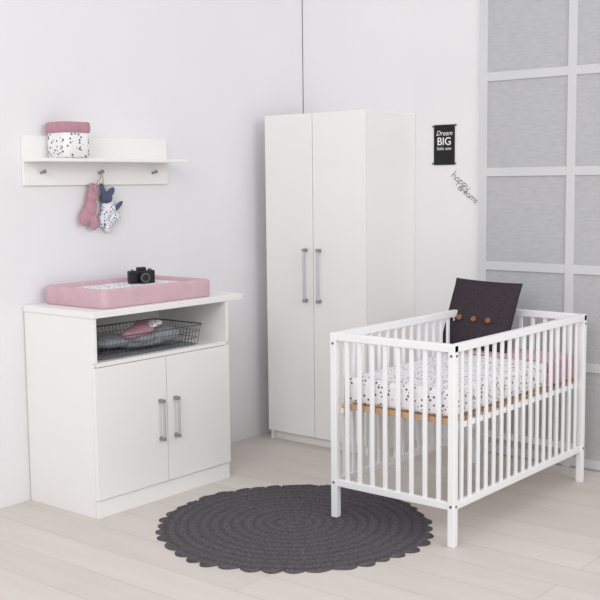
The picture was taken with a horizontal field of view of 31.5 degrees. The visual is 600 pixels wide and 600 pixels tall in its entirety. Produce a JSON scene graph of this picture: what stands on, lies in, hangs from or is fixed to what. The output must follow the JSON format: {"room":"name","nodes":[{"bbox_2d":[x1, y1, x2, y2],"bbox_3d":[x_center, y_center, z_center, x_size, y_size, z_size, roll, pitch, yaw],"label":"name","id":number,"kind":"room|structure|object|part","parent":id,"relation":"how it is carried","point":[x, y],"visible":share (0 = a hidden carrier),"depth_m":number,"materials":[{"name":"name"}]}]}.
{"room":"children's room","nodes":[
{"label":"children's room","id":0,"kind":"room"},
{"bbox_2d":[0,0,302,507],"bbox_3d":[-2.203,-0.433,3.759,0.100,3.000,7.100,5,8,39],"label":"wall","id":1,"kind":"structure","parent":0,"point":[203,78],"depth_m":5.41,"materials":[{"name":"paint"}]},
{"bbox_2d":[20,135,186,185],"bbox_3d":[-0.915,-0.666,5.102,0.164,0.227,0.890,5,8,39],"label":"wall shelf","id":2,"kind":"object","parent":1,"relation":"attached to","point":[120,161],"visible":1,"depth_m":5.14,"materials":[{"name":"white laminate"}]},
{"bbox_2d":[46,121,89,157],"bbox_3d":[-1.064,-0.734,4.892,0.164,0.162,0.164,5,8,39],"label":"storage bin","id":3,"kind":"object","parent":2,"relation":"on","point":[66,139],"visible":0.98,"depth_m":4.83,"materials":[{"name":"fabric"}]},
{"bbox_2d":[79,173,100,229],"bbox_3d":[-1.002,-0.470,5.094,0.051,0.274,0.136,5,8,39],"label":"toy","id":4,"kind":"object","parent":2,"relation":"hanging from","point":[88,215],"visible":1,"depth_m":5.08,"materials":[{"name":"pink fabric"}]},
{"bbox_2d":[98,173,122,232],"bbox_3d":[-0.924,-0.477,5.198,0.057,0.295,0.148,4,8,35],"label":"toy","id":5,"kind":"object","parent":2,"relation":"hanging from","point":[109,215],"visible":1,"depth_m":5.17,"materials":[{"name":"white fabric"}]},
{"bbox_2d":[0,432,599,599],"bbox_3d":[0.325,1.287,1.874,6.600,0.060,7.100,5,8,39],"label":"floor","id":6,"kind":"structure","parent":0,"point":[537,536],"depth_m":4.25,"materials":[{"name":"beige wood"}]},
{"bbox_2d":[23,291,241,518],"bbox_3d":[-0.760,0.451,5.115,0.520,0.915,0.948,5,8,39],"label":"cabinet","id":7,"kind":"object","parent":6,"relation":"on","point":[108,437],"visible":0.94,"depth_m":4.84,"materials":[{"name":"white laminate"}]},
{"bbox_2d":[46,275,209,308],"bbox_3d":[-0.805,-0.044,5.040,0.422,0.084,0.680,5,8,39],"label":"mat","id":8,"kind":"object","parent":7,"relation":"on","point":[108,293],"visible":0.86,"depth_m":4.87,"materials":[{"name":"pink fabric"}]},
{"bbox_2d":[127,267,154,283],"bbox_3d":[-0.759,-0.119,5.134,0.130,0.078,0.078,-4,7,-30],"label":"camera","id":9,"kind":"object","parent":8,"relation":"on","point":[140,275],"visible":1,"depth_m":5.12,"materials":[{"name":"black plastic"}]},
{"bbox_3d":[-0.769,-0.150,5.147,0.044,0.018,0.028,-4,7,-30],"label":"plate","id":10,"kind":"part","parent":9,"relation":"part of","materials":[{"name":"black plastic"}]},
{"bbox_3d":[-0.739,-0.106,5.102,0.034,0.034,0.002,-4,7,-30],"label":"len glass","id":11,"kind":"part","parent":9,"relation":"part of","materials":[{"name":"grey glass"}]},
{"bbox_3d":[-0.756,0.570,4.787,0.018,0.587,0.420,5,8,39],"label":"door","id":12,"kind":"part","parent":7,"relation":"part of","materials":[{"name":"white laminate"}]},
{"bbox_2d":[96,318,201,359],"bbox_3d":[-0.796,0.179,4.977,0.358,0.099,0.651,5,8,39],"label":"wire basket","id":13,"kind":"object","parent":7,"relation":"on","point":[179,342],"visible":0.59,"depth_m":4.95,"materials":[{"name":"grey metal"}]},
{"bbox_2d":[97,320,179,348],"bbox_3d":[-0.788,0.160,4.980,0.241,0.121,0.497,5,8,39],"label":"cloths","id":14,"kind":"object","parent":13,"relation":"in","point":[142,326],"visible":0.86,"depth_m":4.91,"materials":[{"name":"pink fabric"}]},
{"bbox_3d":[-0.624,0.551,4.890,0.012,0.173,0.012,-4,7,-28],"label":"handle","id":15,"kind":"part","parent":7,"relation":"part of","materials":[{"name":"silver metal"}]},
{"bbox_3d":[-0.564,0.542,4.963,0.012,0.173,0.012,1,7,17],"label":"handle","id":16,"kind":"part","parent":7,"relation":"part of","materials":[{"name":"silver metal"}]},
{"bbox_3d":[-0.487,0.531,5.112,0.018,0.587,0.420,5,8,39],"label":"door","id":17,"kind":"part","parent":7,"relation":"part of","materials":[{"name":"white laminate"}]},
{"bbox_2d":[155,484,433,573],"bbox_3d":[-0.025,0.958,4.560,1.205,0.013,1.201,5,8,39],"label":"round rug","id":18,"kind":"object","parent":6,"relation":"on","point":[291,529],"visible":0.97,"depth_m":4.47,"materials":[{"name":"fabric"}]},
{"bbox_2d":[265,110,414,455],"bbox_3d":[0.216,-0.113,5.961,0.685,1.830,0.504,5,8,39],"label":"wardrobe","id":19,"kind":"object","parent":6,"relation":"on","point":[340,185],"visible":0.94,"depth_m":5.78,"materials":[{"name":"white laminate"}]},
{"bbox_3d":[-0.052,-0.130,5.908,0.334,1.772,0.018,5,8,39],"label":"door","id":20,"kind":"part","parent":19,"relation":"part of","materials":[{"name":"white laminate"}]},
{"bbox_3d":[0.020,-0.133,5.800,0.012,0.280,0.012,1,7,17],"label":"handle","id":21,"kind":"part","parent":19,"relation":"part of","materials":[{"name":"silver metal"}]},
{"bbox_3d":[0.093,-0.127,5.740,0.012,0.280,0.012,1,7,17],"label":"handle","id":22,"kind":"part","parent":19,"relation":"part of","materials":[{"name":"silver metal"}]},
{"bbox_3d":[0.214,-0.109,5.691,0.346,1.772,0.018,5,8,39],"label":"door","id":23,"kind":"part","parent":19,"relation":"part of","materials":[{"name":"white laminate"}]},
{"bbox_2d":[330,309,586,547],"bbox_3d":[0.754,0.511,4.862,0.620,0.820,1.213,5,8,39],"label":"crib","id":24,"kind":"object","parent":6,"relation":"on","point":[471,419],"visible":0.93,"depth_m":4.56,"materials":[{"name":"white paint"}]},
{"bbox_2d":[350,353,547,416],"bbox_3d":[0.752,0.352,4.846,0.533,0.111,1.120,5,8,39],"label":"mattress","id":25,"kind":"object","parent":24,"relation":"in","point":[418,365],"depth_m":4.52,"materials":[{"name":"white fabric"}]},
{"bbox_2d":[445,347,573,386],"bbox_3d":[1.010,0.311,5.158,0.546,0.121,0.282,5,8,39],"label":"blanket","id":26,"kind":"object","parent":24,"relation":"on","point":[513,349],"visible":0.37,"depth_m":5.04,"materials":[{"name":"fabric"}]},
{"bbox_2d":[443,278,522,352],"bbox_3d":[0.894,0.073,5.272,0.373,0.340,0.189,5,9,43],"label":"cushion","id":27,"kind":"object","parent":26,"relation":"on","point":[485,308],"visible":0.77,"depth_m":5.22,"materials":[{"name":"black fabric"}]},
{"bbox_2d":[302,0,479,448],"bbox_3d":[2.567,-0.550,4.362,6.500,3.000,0.100,5,8,39],"label":"wall","id":28,"kind":"structure","parent":0,"point":[421,58],"depth_m":5.83,"materials":[{"name":"paint"}]},
{"bbox_2d":[302,1,303,113],"bbox_3d":[0.024,-0.745,6.374,0.003,3.000,0.003,5,8,39],"label":"trim","id":29,"kind":"structure","parent":28,"relation":"attached to","point":[302,1],"depth_m":6.29,"materials":[{"name":"grey"}]},
{"bbox_2d":[432,124,455,164],"bbox_3d":[0.778,-0.836,5.737,0.151,0.215,0.004,5,8,39],"label":"poster","id":30,"kind":"object","parent":28,"relation":"attached to","point":[444,135],"visible":1,"depth_m":5.74,"materials":[{"name":"black paper"}]},
{"bbox_2d":[451,171,477,202],"bbox_3d":[0.877,-0.604,5.686,0.164,0.174,0.003,5,8,39],"label":"wall decal","id":31,"kind":"object","parent":28,"relation":"attached to","point":[455,171],"depth_m":5.69,"materials":[{"name":"grey"}]},
{"bbox_2d":[478,0,599,470],"bbox_3d":[1.727,-0.608,4.971,2.025,3.000,0.012,5,8,39],"label":"muntins","id":32,"kind":"object","parent":28,"relation":"attached to","point":[572,70],"visible":0.64,"depth_m":5.37,"materials":[{"name":"white wood"}]},
{"bbox_2d":[486,0,599,471],"bbox_3d":[1.741,-0.608,4.968,2.050,3.000,0.005,5,8,39],"label":"window","id":33,"kind":"structure","parent":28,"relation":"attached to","point":[526,215],"depth_m":5.38,"materials":[{"name":"grey glass"}]}
]}

